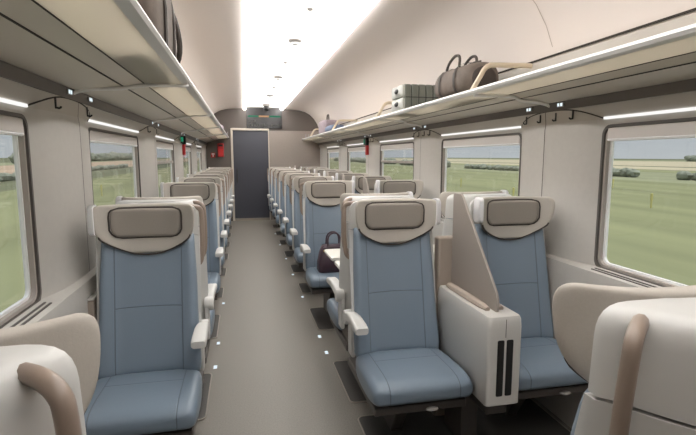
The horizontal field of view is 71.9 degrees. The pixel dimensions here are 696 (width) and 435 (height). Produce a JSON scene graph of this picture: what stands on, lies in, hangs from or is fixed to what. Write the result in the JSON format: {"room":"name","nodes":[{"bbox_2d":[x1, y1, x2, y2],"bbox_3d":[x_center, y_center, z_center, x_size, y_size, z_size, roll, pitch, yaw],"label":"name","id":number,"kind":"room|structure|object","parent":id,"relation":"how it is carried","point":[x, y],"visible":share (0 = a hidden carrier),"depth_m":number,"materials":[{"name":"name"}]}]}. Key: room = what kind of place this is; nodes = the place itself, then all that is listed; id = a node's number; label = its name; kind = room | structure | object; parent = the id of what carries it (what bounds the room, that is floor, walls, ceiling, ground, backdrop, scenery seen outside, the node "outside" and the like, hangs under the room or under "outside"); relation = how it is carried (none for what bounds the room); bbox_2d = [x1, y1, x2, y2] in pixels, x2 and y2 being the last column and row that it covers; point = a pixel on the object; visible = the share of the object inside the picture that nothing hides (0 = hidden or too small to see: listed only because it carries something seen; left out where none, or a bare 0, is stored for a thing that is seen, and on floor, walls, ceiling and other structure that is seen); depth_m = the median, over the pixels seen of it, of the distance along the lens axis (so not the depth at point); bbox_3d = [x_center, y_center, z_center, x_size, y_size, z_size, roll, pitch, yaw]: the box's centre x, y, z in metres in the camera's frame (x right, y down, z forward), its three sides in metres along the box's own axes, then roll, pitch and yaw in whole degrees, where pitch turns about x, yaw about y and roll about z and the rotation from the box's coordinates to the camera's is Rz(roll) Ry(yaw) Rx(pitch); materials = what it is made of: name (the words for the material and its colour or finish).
{"room":"train carriage","nodes":[
{"label":"train carriage","id":0,"kind":"room"},
{"bbox_2d":[0,77,206,328],"bbox_3d":[-1.744,-0.138,4.535,0.085,1.970,12.170,-2,7,-12],"label":"wall","id":1,"kind":"structure","parent":0,"point":[67,282],"depth_m":2.03,"materials":[{"name":"beige"}]},
{"bbox_2d":[0,97,41,328],"bbox_3d":[-1.072,0.032,1.220,0.051,0.754,1.239,-2,7,-12],"label":"window","id":2,"kind":"structure","parent":1,"relation":"in","point":[14,124],"depth_m":1.78,"materials":[{"name":"grey"}]},
{"bbox_2d":[0,115,23,132],"bbox_3d":[-1.067,-0.262,1.183,0.015,0.052,1.175,-2,7,-12],"label":"roller blind","id":3,"kind":"object","parent":2,"relation":"attached to","point":[8,123],"depth_m":1.67,"materials":[{"name":"white"}]},
{"bbox_2d":[10,302,51,326],"bbox_3d":[-1.865,-0.086,5.085,0.028,0.010,9.015,-2,7,-12],"label":"air vent","id":4,"kind":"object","parent":1,"relation":"attached to","point":[43,303],"depth_m":1.69,"materials":[{"name":"grey"}]},
{"bbox_2d":[0,60,206,144],"bbox_3d":[-1.754,-0.848,4.442,0.046,0.067,12.169,-2,7,-12],"label":"trim","id":5,"kind":"structure","parent":1,"relation":"attached to","point":[8,71],"depth_m":2.02,"materials":[{"name":"grey"}]},
{"bbox_2d":[88,119,140,249],"bbox_3d":[-1.493,-0.210,3.124,0.051,0.754,1.239,-2,7,-12],"label":"window","id":6,"kind":"structure","parent":1,"relation":"in","point":[101,136],"depth_m":3.15,"materials":[{"name":"grey"}]},
{"bbox_2d":[90,131,136,144],"bbox_3d":[-1.488,-0.504,3.088,0.015,0.052,1.175,-2,7,-12],"label":"roller blind","id":7,"kind":"object","parent":6,"relation":"attached to","point":[102,137],"depth_m":2.95,"materials":[{"name":"white"}]},
{"bbox_2d":[0,0,228,141],"bbox_3d":[-1.525,-0.951,4.488,0.495,0.239,12.146,-2,7,-12],"label":"luggage rack","id":8,"kind":"object","parent":1,"relation":"attached to","point":[109,51],"visible":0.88,"depth_m":1.71,"materials":[{"name":"white"}]},
{"bbox_2d":[137,0,182,63],"bbox_3d":[-0.938,-0.880,2.204,0.284,0.395,0.889,-2,7,-12],"label":"rucksack","id":9,"kind":"object","parent":8,"relation":"on","point":[161,14],"visible":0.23,"depth_m":1.97,"materials":[{"name":"fabric"}]},
{"bbox_2d":[28,96,205,270],"bbox_3d":[-1.952,-0.532,5.358,0.056,0.801,10.342,-2,7,-12],"label":"trim","id":10,"kind":"structure","parent":1,"relation":"attached to","point":[55,96],"depth_m":2.23,"materials":[{"name":"grey"}]},
{"bbox_2d":[155,136,174,181],"bbox_3d":[-1.913,-0.453,5.028,0.051,0.754,1.239,-2,7,-12],"label":"window","id":11,"kind":"structure","parent":1,"relation":"in","point":[159,144],"depth_m":5.29,"materials":[{"name":"grey"}]},
{"bbox_2d":[156,142,172,148],"bbox_3d":[-1.909,-0.746,4.992,0.015,0.052,1.175,-2,7,-12],"label":"roller blind","id":12,"kind":"object","parent":11,"relation":"attached to","point":[159,145],"depth_m":4.94,"materials":[{"name":"white"}]},
{"bbox_2d":[182,136,185,154],"bbox_3d":[-2.065,-0.908,6.054,0.045,0.235,0.070,-2,7,-12],"label":"holder","id":13,"kind":"object","parent":1,"relation":"attached to","point":[184,137],"visible":0.86,"depth_m":6.02,"materials":[{"name":"red"}]},
{"bbox_2d":[186,143,191,173],"bbox_3d":[-2.334,-0.695,6.932,0.051,0.754,1.239,-2,7,-12],"label":"window","id":14,"kind":"structure","parent":1,"relation":"in","point":[188,148],"depth_m":7.48,"materials":[{"name":"grey"}]},
{"bbox_2d":[196,145,201,169],"bbox_3d":[-2.754,-0.936,8.836,0.051,0.754,1.239,-2,7,-12],"label":"window","id":15,"kind":"structure","parent":1,"relation":"in","point":[198,149],"depth_m":9.38,"materials":[{"name":"grey"}]},
{"bbox_2d":[206,107,319,220],"bbox_3d":[-1.868,-1.199,10.704,2.520,2.520,0.100,-2,7,-12],"label":"wall","id":16,"kind":"structure","parent":0,"point":[287,148],"depth_m":10.68,"materials":[{"name":"grey"}]},
{"bbox_2d":[217,143,223,156],"bbox_3d":[-2.753,-1.456,10.386,0.130,0.290,0.074,-2,7,-12],"label":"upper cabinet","id":17,"kind":"object","parent":16,"relation":"attached to","point":[220,146],"visible":1,"depth_m":10.35,"materials":[{"name":"red"}]},
{"bbox_2d":[230,128,270,220],"bbox_3d":[-2.149,-0.947,10.643,0.831,2.036,0.080,-2,7,-12],"label":"door","id":18,"kind":"structure","parent":16,"relation":"in","point":[249,149],"depth_m":10.64,"materials":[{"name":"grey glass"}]},
{"bbox_2d":[246,108,281,128],"bbox_3d":[-1.834,-2.173,10.518,0.770,0.440,0.034,-2,7,-12],"label":"display","id":19,"kind":"object","parent":16,"relation":"attached to","point":[255,117],"visible":0.88,"depth_m":10.51,"materials":[{"name":"black"}]},
{"bbox_2d":[194,220,571,434],"bbox_3d":[-0.555,0.846,4.923,2.720,0.080,12.170,-2,7,-12],"label":"floor","id":20,"kind":"structure","parent":0,"point":[274,375],"depth_m":3.45,"materials":[{"name":"carpet"}]},
{"bbox_2d":[0,313,100,434],"bbox_3d":[-0.575,0.720,0.806,0.500,1.208,0.682,-2,7,-12],"label":"seat","id":21,"kind":"object","parent":20,"relation":"on","point":[49,369],"visible":1,"depth_m":0.56,"materials":[{"name":"beige plastic"}]},
{"bbox_2d":[87,290,97,380],"bbox_3d":[-1.214,0.725,2.435,0.038,0.787,0.484,-2,7,-12],"label":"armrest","id":22,"kind":"object","parent":20,"relation":"on","point":[92,300],"visible":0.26,"depth_m":2.17,"materials":[{"name":"beige"}]},
{"bbox_2d":[84,202,208,434],"bbox_3d":[-0.877,0.552,2.125,0.500,1.208,0.682,-2,7,-12],"label":"seat","id":23,"kind":"object","parent":20,"relation":"on","point":[154,333],"visible":0.97,"depth_m":2.19,"materials":[{"name":"blue leather"}]},
{"bbox_2d":[84,369,201,434],"bbox_3d":[-0.862,0.778,2.018,0.472,0.128,0.412,-2,7,-12],"label":"cushion","id":24,"kind":"object","parent":23,"relation":"on","point":[124,401],"depth_m":1.91,"materials":[{"name":"blue leather"}]},
{"bbox_2d":[160,182,223,299],"bbox_3d":[-1.288,0.316,3.986,0.500,1.208,0.682,-2,7,-12],"label":"seat","id":25,"kind":"object","parent":20,"relation":"on","point":[208,191],"visible":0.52,"depth_m":4.07,"materials":[{"name":"blue leather"}]},
{"bbox_2d":[207,272,220,293],"bbox_3d":[-1.273,0.541,3.878,0.472,0.128,0.412,-2,7,-12],"label":"cushion","id":26,"kind":"object","parent":25,"relation":"on","point":[213,277],"depth_m":3.84,"materials":[{"name":"fabric"}]},
{"bbox_2d":[176,177,226,271],"bbox_3d":[-1.496,0.196,4.928,0.500,1.208,0.682,-2,7,-12],"label":"seat","id":27,"kind":"object","parent":20,"relation":"on","point":[223,233],"visible":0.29,"depth_m":5.01,"materials":[{"name":"plastic"}]},
{"bbox_2d":[197,373,211,420],"bbox_3d":[-1.056,1.067,2.838,0.460,0.008,0.585,-2,7,-12],"label":"floor plate","id":28,"kind":"object","parent":20,"relation":"on","point":[206,387],"visible":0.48,"depth_m":2.86,"materials":[{"name":"beige"}]},
{"bbox_2d":[115,196,216,363],"bbox_3d":[-1.028,0.466,2.805,0.500,1.208,0.682,-2,7,-12],"label":"seat","id":29,"kind":"object","parent":28,"relation":"on","point":[208,291],"visible":0.23,"depth_m":2.64,"materials":[{"name":"plastic"}]},
{"bbox_2d":[210,309,214,335],"bbox_3d":[-1.070,0.658,2.960,0.472,0.128,0.412,-2,7,-12],"label":"cushion","id":30,"kind":"object","parent":29,"relation":"on","point":[212,312],"depth_m":2.97,"materials":[{"name":"blue leather"}]},
{"bbox_2d":[187,174,228,251],"bbox_3d":[-1.704,0.077,5.870,0.500,1.208,0.682,-2,7,-12],"label":"seat","id":31,"kind":"object","parent":20,"relation":"on","point":[224,177],"visible":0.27,"depth_m":5.95,"materials":[{"name":"plastic"}]},
{"bbox_2d":[194,172,230,238],"bbox_3d":[-1.912,-0.043,6.811,0.500,1.208,0.682,-2,7,-12],"label":"seat","id":32,"kind":"object","parent":20,"relation":"on","point":[223,173],"visible":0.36,"depth_m":6.89,"materials":[{"name":"plastic"}]},
{"bbox_2d":[211,314,219,338],"bbox_3d":[-1.314,0.918,4.006,0.460,0.008,0.595,-2,7,-12],"label":"floor plate","id":33,"kind":"object","parent":20,"relation":"on","point":[214,335],"visible":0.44,"depth_m":4.00,"materials":[{"name":"beige"}]},
{"bbox_2d":[200,170,232,227],"bbox_3d":[-2.120,-0.163,7.753,0.500,1.208,0.682,-2,7,-12],"label":"seat","id":34,"kind":"object","parent":20,"relation":"on","point":[227,171],"visible":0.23,"depth_m":7.83,"materials":[{"name":"plastic"}]},
{"bbox_2d":[205,168,233,217],"bbox_3d":[-2.328,-0.282,8.695,0.500,1.208,0.682,-2,7,-12],"label":"seat","id":35,"kind":"object","parent":20,"relation":"on","point":[228,169],"visible":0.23,"depth_m":8.77,"materials":[{"name":"plastic"}]},
{"bbox_2d":[208,167,233,211],"bbox_3d":[-2.536,-0.402,9.637,0.500,1.208,0.682,-2,7,-12],"label":"seat","id":36,"kind":"object","parent":20,"relation":"on","point":[208,167],"visible":0.17,"depth_m":9.72,"materials":[{"name":"plastic"}]},
{"bbox_2d":[218,287,223,298],"bbox_3d":[-1.530,0.794,4.985,0.460,0.008,0.415,-2,7,-12],"label":"floor plate","id":37,"kind":"object","parent":20,"relation":"on","point":[221,291],"visible":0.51,"depth_m":5.00,"materials":[{"name":"beige"}]},
{"bbox_2d":[267,167,290,212],"bbox_3d":[-1.408,-0.433,9.882,0.500,1.208,0.682,-2,7,-12],"label":"seat","id":38,"kind":"object","parent":20,"relation":"on","point":[269,196],"visible":0.25,"depth_m":9.92,"materials":[{"name":"plastic"}]},
{"bbox_2d":[270,168,295,218],"bbox_3d":[-1.200,-0.314,8.941,0.500,1.208,0.682,-2,7,-12],"label":"seat","id":39,"kind":"object","parent":20,"relation":"on","point":[272,200],"visible":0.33,"depth_m":8.97,"materials":[{"name":"plastic"}]},
{"bbox_2d":[273,169,301,226],"bbox_3d":[-0.992,-0.194,7.999,0.500,1.208,0.682,-2,7,-12],"label":"seat","id":40,"kind":"object","parent":20,"relation":"on","point":[276,204],"visible":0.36,"depth_m":8.03,"materials":[{"name":"plastic"}]},
{"bbox_2d":[284,251,293,256],"bbox_3d":[-0.409,0.521,7.132,1.055,0.008,0.445,-2,7,-12],"label":"floor plate","id":41,"kind":"object","parent":20,"relation":"on","point":[287,253],"visible":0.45,"depth_m":7.06,"materials":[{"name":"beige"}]},
{"bbox_2d":[277,171,309,250],"bbox_3d":[-0.784,-0.074,7.057,0.500,1.208,0.682,-2,7,-12],"label":"seat","id":42,"kind":"object","parent":20,"relation":"on","point":[281,211],"visible":0.27,"depth_m":7.09,"materials":[{"name":"plastic"}]},
{"bbox_2d":[280,223,284,232],"bbox_3d":[-0.742,0.150,6.955,0.472,0.128,0.412,-2,7,-12],"label":"cushion","id":43,"kind":"object","parent":42,"relation":"on","point":[282,225],"depth_m":6.76,"materials":[{"name":"blue leather"}]},
{"bbox_2d":[290,264,304,272],"bbox_3d":[-0.207,0.637,6.217,1.055,0.008,0.435,-2,7,-12],"label":"floor plate","id":44,"kind":"object","parent":20,"relation":"on","point":[295,269],"visible":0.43,"depth_m":6.06,"materials":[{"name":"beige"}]},
{"bbox_2d":[282,173,319,249],"bbox_3d":[-0.576,0.045,6.115,0.500,1.208,0.682,-2,7,-12],"label":"seat","id":45,"kind":"object","parent":20,"relation":"on","point":[288,221],"visible":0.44,"depth_m":6.15,"materials":[{"name":"plastic"}]},
{"bbox_2d":[286,233,291,245],"bbox_3d":[-0.534,0.270,6.013,0.472,0.128,0.412,-2,7,-12],"label":"cushion","id":46,"kind":"object","parent":45,"relation":"on","point":[288,237],"depth_m":5.84,"materials":[{"name":"blue leather"}]},
{"bbox_2d":[298,283,310,293],"bbox_3d":[-0.008,0.752,5.315,1.055,0.008,0.415,-2,7,-12],"label":"floor plate","id":47,"kind":"object","parent":20,"relation":"on","point":[304,288],"visible":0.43,"depth_m":5.19,"materials":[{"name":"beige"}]},
{"bbox_2d":[289,176,333,267],"bbox_3d":[-0.368,0.165,5.173,0.500,1.208,0.682,-2,7,-12],"label":"seat","id":48,"kind":"object","parent":20,"relation":"on","point":[297,233],"visible":0.35,"depth_m":5.21,"materials":[{"name":"plastic"}]},
{"bbox_2d":[294,247,302,262],"bbox_3d":[-0.326,0.390,5.071,0.472,0.128,0.412,-2,7,-12],"label":"cushion","id":49,"kind":"object","parent":48,"relation":"on","point":[298,255],"depth_m":4.89,"materials":[{"name":"blue leather"}]},
{"bbox_2d":[309,307,334,330],"bbox_3d":[0.208,0.876,4.337,1.055,0.008,0.595,-2,7,-12],"label":"floor plate","id":50,"kind":"object","parent":20,"relation":"on","point":[322,321],"visible":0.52,"depth_m":4.23,"materials":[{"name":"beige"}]},
{"bbox_2d":[363,177,369,193],"bbox_3d":[0.190,0.276,4.194,0.160,1.235,0.622,-2,7,-12],"label":"console","id":51,"kind":"object","parent":50,"relation":"on","point":[365,182],"visible":0.07,"depth_m":4.25,"materials":[{"name":"grey plastic"}]},
{"bbox_2d":[299,180,354,313],"bbox_3d":[-0.160,0.285,4.231,0.500,1.208,0.682,-2,7,-12],"label":"seat","id":52,"kind":"object","parent":20,"relation":"on","point":[321,211],"visible":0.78,"depth_m":4.29,"materials":[{"name":"blue leather"}]},
{"bbox_2d":[306,267,338,287],"bbox_3d":[-0.118,0.509,4.129,0.472,0.128,0.412,-2,7,-12],"label":"cushion","id":53,"kind":"object","parent":52,"relation":"on","point":[314,279],"depth_m":3.94,"materials":[{"name":"fabric"}]},
{"bbox_2d":[317,231,340,272],"bbox_3d":[-0.125,0.284,4.074,0.270,0.336,0.170,-2,7,-12],"label":"handbag","id":54,"kind":"object","parent":52,"relation":"on","point":[325,264],"visible":0.58,"depth_m":4.00,"materials":[{"name":"purple leather"}]},
{"bbox_2d":[314,169,339,175],"bbox_3d":[-0.329,-0.212,8.143,0.472,1.208,0.682,-2,7,-12],"label":"seat","id":55,"kind":"object","parent":20,"relation":"on","point":[320,171],"visible":0.15,"depth_m":8.19,"materials":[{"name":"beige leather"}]},
{"bbox_2d":[323,171,352,179],"bbox_3d":[-0.121,-0.092,7.201,0.472,1.208,0.682,-2,7,-12],"label":"seat","id":56,"kind":"object","parent":20,"relation":"on","point":[331,173],"visible":0.19,"depth_m":7.25,"materials":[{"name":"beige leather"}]},
{"bbox_2d":[333,360,366,402],"bbox_3d":[0.466,1.025,3.169,1.055,0.008,0.585,-2,7,-12],"label":"floor plate","id":57,"kind":"object","parent":20,"relation":"on","point":[354,394],"visible":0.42,"depth_m":3.03,"materials":[{"name":"black"}]},
{"bbox_2d":[326,191,413,350],"bbox_3d":[0.130,0.434,3.057,0.500,1.208,0.682,-2,7,-12],"label":"seat","id":58,"kind":"object","parent":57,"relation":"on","point":[341,302],"visible":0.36,"depth_m":2.83,"materials":[{"name":"plastic"}]},
{"bbox_2d":[327,298,341,329],"bbox_3d":[0.115,0.625,3.217,0.472,0.128,0.412,-2,7,-12],"label":"cushion","id":59,"kind":"object","parent":58,"relation":"on","point":[332,306],"depth_m":3.13,"materials":[{"name":"fabric"}]},
{"bbox_2d":[439,190,510,235],"bbox_3d":[0.764,0.417,3.195,0.472,1.208,0.682,-2,7,-12],"label":"seat","id":60,"kind":"object","parent":57,"relation":"on","point":[446,198],"visible":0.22,"depth_m":2.89,"materials":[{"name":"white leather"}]},
{"bbox_2d":[335,173,368,180],"bbox_3d":[0.087,0.027,6.259,0.472,1.208,0.682,-2,7,-12],"label":"seat","id":61,"kind":"object","parent":20,"relation":"on","point":[348,176],"visible":0.15,"depth_m":6.31,"materials":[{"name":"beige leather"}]},
{"bbox_2d":[352,176,391,193],"bbox_3d":[0.295,0.147,5.317,0.472,1.208,0.682,-2,7,-12],"label":"seat","id":62,"kind":"object","parent":20,"relation":"on","point":[358,180],"visible":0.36,"depth_m":5.38,"materials":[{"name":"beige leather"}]},
{"bbox_2d":[324,245,434,268],"bbox_3d":[0.338,0.627,3.472,0.920,0.720,0.670,-2,7,-12],"label":"folding table","id":63,"kind":"object","parent":20,"relation":"on","point":[333,254],"visible":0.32,"depth_m":3.46,"materials":[{"name":"white"}]},
{"bbox_2d":[374,180,422,198],"bbox_3d":[0.503,0.267,4.375,0.472,1.208,0.682,-2,7,-12],"label":"seat","id":64,"kind":"object","parent":20,"relation":"on","point":[381,186],"visible":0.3,"depth_m":4.44,"materials":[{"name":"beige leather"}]},
{"bbox_2d":[358,411,453,434],"bbox_3d":[0.303,1.104,2.547,0.472,0.008,0.275,-2,7,-12],"label":"floor plate","id":65,"kind":"object","parent":20,"relation":"on","point":[421,422],"depth_m":2.55,"materials":[{"name":"black"}]},
{"bbox_2d":[342,198,472,430],"bbox_3d":[0.251,0.521,2.370,0.500,1.208,0.682,-2,7,-12],"label":"seat","id":66,"kind":"object","parent":20,"relation":"on","point":[396,360],"visible":1,"depth_m":2.43,"materials":[{"name":"blue leather"}]},
{"bbox_2d":[356,348,472,406],"bbox_3d":[0.293,0.746,2.269,0.472,0.128,0.412,-2,7,-12],"label":"cushion","id":67,"kind":"object","parent":66,"relation":"on","point":[387,377],"depth_m":2.14,"materials":[{"name":"blue leather"}]},
{"bbox_2d":[476,398,570,434],"bbox_3d":[0.879,1.098,2.594,0.491,0.008,0.376,-2,7,-12],"label":"floor plate","id":68,"kind":"object","parent":20,"relation":"on","point":[532,417],"depth_m":2.56,"materials":[{"name":"black"}]},
{"bbox_2d":[432,193,520,434],"bbox_3d":[0.600,0.512,2.333,0.160,1.235,0.622,-2,7,-12],"label":"console","id":69,"kind":"object","parent":68,"relation":"on","point":[482,335],"visible":0.78,"depth_m":2.23,"materials":[{"name":"grey plastic"}]},
{"bbox_2d":[469,196,588,415],"bbox_3d":[0.914,0.503,2.514,0.472,1.208,0.682,-2,7,-12],"label":"seat","id":70,"kind":"object","parent":20,"relation":"on","point":[510,229],"visible":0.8,"depth_m":2.59,"materials":[{"name":"blue leather"}]},
{"bbox_2d":[518,337,587,390],"bbox_3d":[0.943,0.728,2.410,0.472,0.128,0.412,-2,7,-12],"label":"cushion","id":71,"kind":"object","parent":70,"relation":"on","point":[543,367],"depth_m":2.25,"materials":[{"name":"blue leather"}]},
{"bbox_2d":[552,283,695,434],"bbox_3d":[0.543,0.690,1.044,0.500,1.208,0.682,-2,7,-12],"label":"seat","id":72,"kind":"object","parent":20,"relation":"on","point":[634,348],"visible":1,"depth_m":0.72,"materials":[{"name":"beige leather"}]},
{"bbox_2d":[172,0,695,125],"bbox_3d":[-0.555,-1.411,4.636,2.540,0.560,12.170,-2,7,-12],"label":"ceiling","id":73,"kind":"structure","parent":0,"point":[397,43],"depth_m":3.85,"materials":[{"name":"white"}]},
{"bbox_2d":[243,0,254,109],"bbox_3d":[-1.030,-1.660,4.907,0.060,0.051,11.360,-2,7,-12],"label":"ceiling light","id":74,"kind":"object","parent":73,"relation":"attached to","point":[249,4],"visible":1,"depth_m":4.24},
{"bbox_2d":[288,39,301,45],"bbox_3d":[-0.490,-1.622,4.453,0.124,0.045,0.124,-2,7,-12],"label":"recessed light","id":75,"kind":"object","parent":73,"relation":"in","point":[294,42],"visible":1,"depth_m":4.42,"materials":[{"name":"grey"}]},
{"bbox_2d":[280,0,378,110],"bbox_3d":[-0.249,-1.682,5.077,0.060,0.051,11.360,-2,7,-12],"label":"ceiling light","id":76,"kind":"object","parent":73,"relation":"attached to","point":[367,5],"visible":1,"depth_m":4.27,"materials":[{"name":"plastic"}]},
{"bbox_2d":[318,12,695,428],"bbox_3d":[0.634,-0.203,5.052,0.085,1.970,12.170,-2,7,-12],"label":"wall","id":77,"kind":"structure","parent":0,"point":[570,169],"depth_m":2.58,"materials":[{"name":"beige"}]},
{"bbox_2d":[327,146,338,168],"bbox_3d":[-0.281,-1.009,9.407,0.051,0.754,1.264,-2,7,-12],"label":"window","id":78,"kind":"structure","parent":77,"relation":"in","point":[335,150],"depth_m":9.84,"materials":[{"name":"grey"}]},
{"bbox_2d":[347,143,364,170],"bbox_3d":[0.139,-0.767,7.503,0.051,0.754,1.264,-2,7,-12],"label":"window","id":79,"kind":"structure","parent":77,"relation":"in","point":[358,148],"depth_m":7.76,"materials":[{"name":"grey"}]},
{"bbox_2d":[348,147,364,150],"bbox_3d":[0.134,-1.060,7.464,0.015,0.052,1.200,-2,7,-12],"label":"roller blind","id":80,"kind":"object","parent":79,"relation":"attached to","point":[349,148],"depth_m":7.44,"materials":[{"name":"white"}]},
{"bbox_2d":[365,138,368,154],"bbox_3d":[0.255,-0.972,6.558,0.045,0.235,0.070,-2,7,-12],"label":"holder","id":81,"kind":"object","parent":77,"relation":"attached to","point":[366,139],"visible":1,"depth_m":6.53,"materials":[{"name":"red"}]},
{"bbox_2d":[380,138,413,179],"bbox_3d":[0.560,-0.525,5.598,0.051,0.754,1.264,-2,7,-12],"label":"window","id":82,"kind":"structure","parent":77,"relation":"in","point":[405,145],"depth_m":5.59,"materials":[{"name":"grey"}]},
{"bbox_2d":[381,143,413,149],"bbox_3d":[0.555,-0.819,5.560,0.015,0.052,1.200,-2,7,-12],"label":"roller blind","id":83,"kind":"object","parent":82,"relation":"attached to","point":[393,146],"depth_m":5.45,"materials":[{"name":"white"}]},
{"bbox_2d":[323,109,605,195],"bbox_3d":[0.459,-0.600,5.888,0.056,0.801,10.353,-2,7,-12],"label":"trim","id":84,"kind":"structure","parent":77,"relation":"attached to","point":[565,109],"depth_m":2.74,"materials":[{"name":"grey"}]},
{"bbox_2d":[440,126,521,218],"bbox_3d":[0.980,-0.283,3.694,0.051,0.754,1.264,-2,7,-12],"label":"window","id":85,"kind":"structure","parent":77,"relation":"in","point":[507,139],"depth_m":3.62,"materials":[{"name":"grey"}]},
{"bbox_2d":[443,135,519,146],"bbox_3d":[0.975,-0.577,3.656,0.015,0.052,1.200,-2,7,-12],"label":"roller blind","id":86,"kind":"object","parent":85,"relation":"attached to","point":[485,140],"depth_m":3.53,"materials":[{"name":"white"}]},
{"bbox_2d":[302,23,695,142],"bbox_3d":[0.459,-1.034,4.916,0.399,0.302,12.146,-2,7,-12],"label":"luggage rack","id":87,"kind":"object","parent":77,"relation":"attached to","point":[670,56],"visible":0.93,"depth_m":2.31,"materials":[{"name":"white"}]},
{"bbox_2d":[318,114,337,133],"bbox_3d":[-0.354,-1.645,8.484,0.275,0.363,0.759,-2,7,-12],"label":"bag","id":88,"kind":"object","parent":87,"relation":"on","point":[323,124],"visible":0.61,"depth_m":8.20,"materials":[{"name":"fabric"}]},
{"bbox_2d":[325,125,343,131],"bbox_3d":[-0.216,-1.426,7.738,0.253,0.118,0.679,-2,7,-12],"label":"bag","id":89,"kind":"object","parent":87,"relation":"on","point":[328,128],"visible":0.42,"depth_m":7.46,"materials":[{"name":"blue fabric"}]},
{"bbox_2d":[392,84,438,111],"bbox_3d":[0.584,-1.040,4.232,0.353,0.220,0.332,-2,7,-12],"label":"suitcase","id":90,"kind":"object","parent":87,"relation":"on","point":[404,96],"visible":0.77,"depth_m":4.07,"materials":[{"name":"grey"}]},
{"bbox_2d":[435,54,498,97],"bbox_3d":[0.793,-0.950,3.249,0.278,0.291,0.568,-2,7,-12],"label":"duffel bag","id":91,"kind":"object","parent":87,"relation":"on","point":[459,79],"visible":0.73,"depth_m":3.06,"materials":[{"name":"brown fabric"}]},
{"bbox_2d":[318,78,695,144],"bbox_3d":[0.644,-0.914,4.963,0.046,0.067,12.169,-2,7,-12],"label":"trim","id":92,"kind":"structure","parent":77,"relation":"attached to","point":[688,85],"depth_m":2.48,"materials":[{"name":"grey"}]},
{"bbox_2d":[339,8,695,124],"bbox_3d":[0.660,-1.195,4.932,0.004,0.011,12.170,-2,7,-12],"label":"trim","id":93,"kind":"structure","parent":77,"relation":"attached to","point":[693,9],"depth_m":2.29,"materials":[{"name":"grey"}]},
{"bbox_2d":[441,219,655,286],"bbox_3d":[0.511,-0.155,5.635,0.028,0.010,9.040,-2,7,-12],"label":"trim","id":94,"kind":"structure","parent":77,"relation":"attached to","point":[611,273],"depth_m":2.21,"materials":[{"name":"grey"}]},
{"bbox_2d":[594,107,695,286],"bbox_3d":[1.401,-0.041,1.790,0.051,0.754,1.264,-2,7,-12],"label":"window","id":95,"kind":"structure","parent":77,"relation":"in","point":[680,127],"depth_m":2.25,"materials":[{"name":"grey"}]},
{"bbox_2d":[608,121,695,138],"bbox_3d":[1.396,-0.335,1.752,0.015,0.052,1.200,-2,7,-12],"label":"roller blind","id":96,"kind":"object","parent":95,"relation":"attached to","point":[646,129],"depth_m":2.07,"materials":[{"name":"white"}]},
{"label":"outside","id":97,"kind":"structure","parent":0,"visible":0},
{"bbox_2d":[0,158,695,311],"bbox_3d":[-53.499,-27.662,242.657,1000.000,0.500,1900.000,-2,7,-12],"label":"ground","id":98,"kind":"structure","parent":97,"point":[659,240],"depth_m":29.86,"materials":[{"name":"plant"}]},
{"bbox_2d":[0,172,15,181],"bbox_3d":[-39.713,-4.002,50.526,2.337,1.232,30.868,-2,7,-12],"label":"hedge","id":99,"kind":"object","parent":98,"relation":"on","point":[4,176],"visible":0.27,"depth_m":57.31,"materials":[{"name":"green plant"}]},
{"bbox_2d":[8,153,119,163],"bbox_3d":[-152.179,-34.029,272.294,7.850,6.071,164.077,-2,7,-12],"label":"hedge","id":100,"kind":"object","parent":98,"relation":"on","point":[98,156],"visible":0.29,"depth_m":307.65,"materials":[{"name":"green plant"}]},
{"bbox_2d":[92,164,127,170],"bbox_3d":[-54.123,-11.082,106.318,2.472,1.235,47.107,-2,7,-12],"label":"hedge","id":101,"kind":"object","parent":98,"relation":"on","point":[99,167],"visible":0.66,"depth_m":107.23,"materials":[{"name":"green plant"}]},
{"bbox_2d":[110,151,132,159],"bbox_3d":[-189.094,-52.813,415.080,9.226,7.544,125.228,-2,7,-12],"label":"hedge","id":102,"kind":"object","parent":98,"relation":"on","point":[123,156],"visible":0.48,"depth_m":390.24,"materials":[{"name":"green plant"}]},
{"bbox_2d":[333,157,359,161],"bbox_3d":[-1.242,-34.341,284.037,4.112,2.973,71.410,-2,7,-12],"label":"hedge","id":103,"kind":"object","parent":98,"relation":"on","point":[355,159],"visible":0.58,"depth_m":263.47,"materials":[{"name":"green plant"}]},
{"bbox_2d":[358,158,395,163],"bbox_3d":[11.921,-24.330,205.983,4.187,2.741,52.280,-2,7,-12],"label":"hedge","id":104,"kind":"object","parent":98,"relation":"on","point":[361,160],"visible":0.29,"depth_m":216.86,"materials":[{"name":"green plant"}]},
{"bbox_2d":[400,159,450,166],"bbox_3d":[22.898,-16.702,147.086,3.728,2.349,41.480,-2,7,-12],"label":"hedge","id":105,"kind":"object","parent":98,"relation":"on","point":[448,162],"visible":0.17,"depth_m":155.83,"materials":[{"name":"green plant"}]},
{"bbox_2d":[464,164,518,170],"bbox_3d":[31.724,-11.227,106.765,2.559,1.498,22.948,-2,7,-12],"label":"hedge","id":106,"kind":"object","parent":98,"relation":"on","point":[466,166],"visible":0.9,"depth_m":105.24,"materials":[{"name":"green plant"}]},
{"bbox_2d":[612,167,639,176],"bbox_3d":[38.310,-7.667,77.709,2.880,1.812,23.130,-2,7,-12],"label":"hedge","id":107,"kind":"object","parent":98,"relation":"on","point":[624,172],"visible":0.21,"depth_m":68.38,"materials":[{"name":"green plant"}]},
{"bbox_2d":[676,171,695,179],"bbox_3d":[43.125,-4.518,54.514,2.267,1.309,12.988,-2,7,-12],"label":"hedge","id":108,"kind":"object","parent":98,"relation":"on","point":[681,175],"visible":0.89,"depth_m":59.04,"materials":[{"name":"green plant"}]},
{"bbox_2d":[684,155,695,161],"bbox_3d":[206.393,-33.247,270.618,5.746,4.391,36.990,-2,7,-12],"label":"hedge","id":109,"kind":"object","parent":98,"relation":"on","point":[692,157],"visible":0.87,"depth_m":282.97,"materials":[{"name":"green plant"}]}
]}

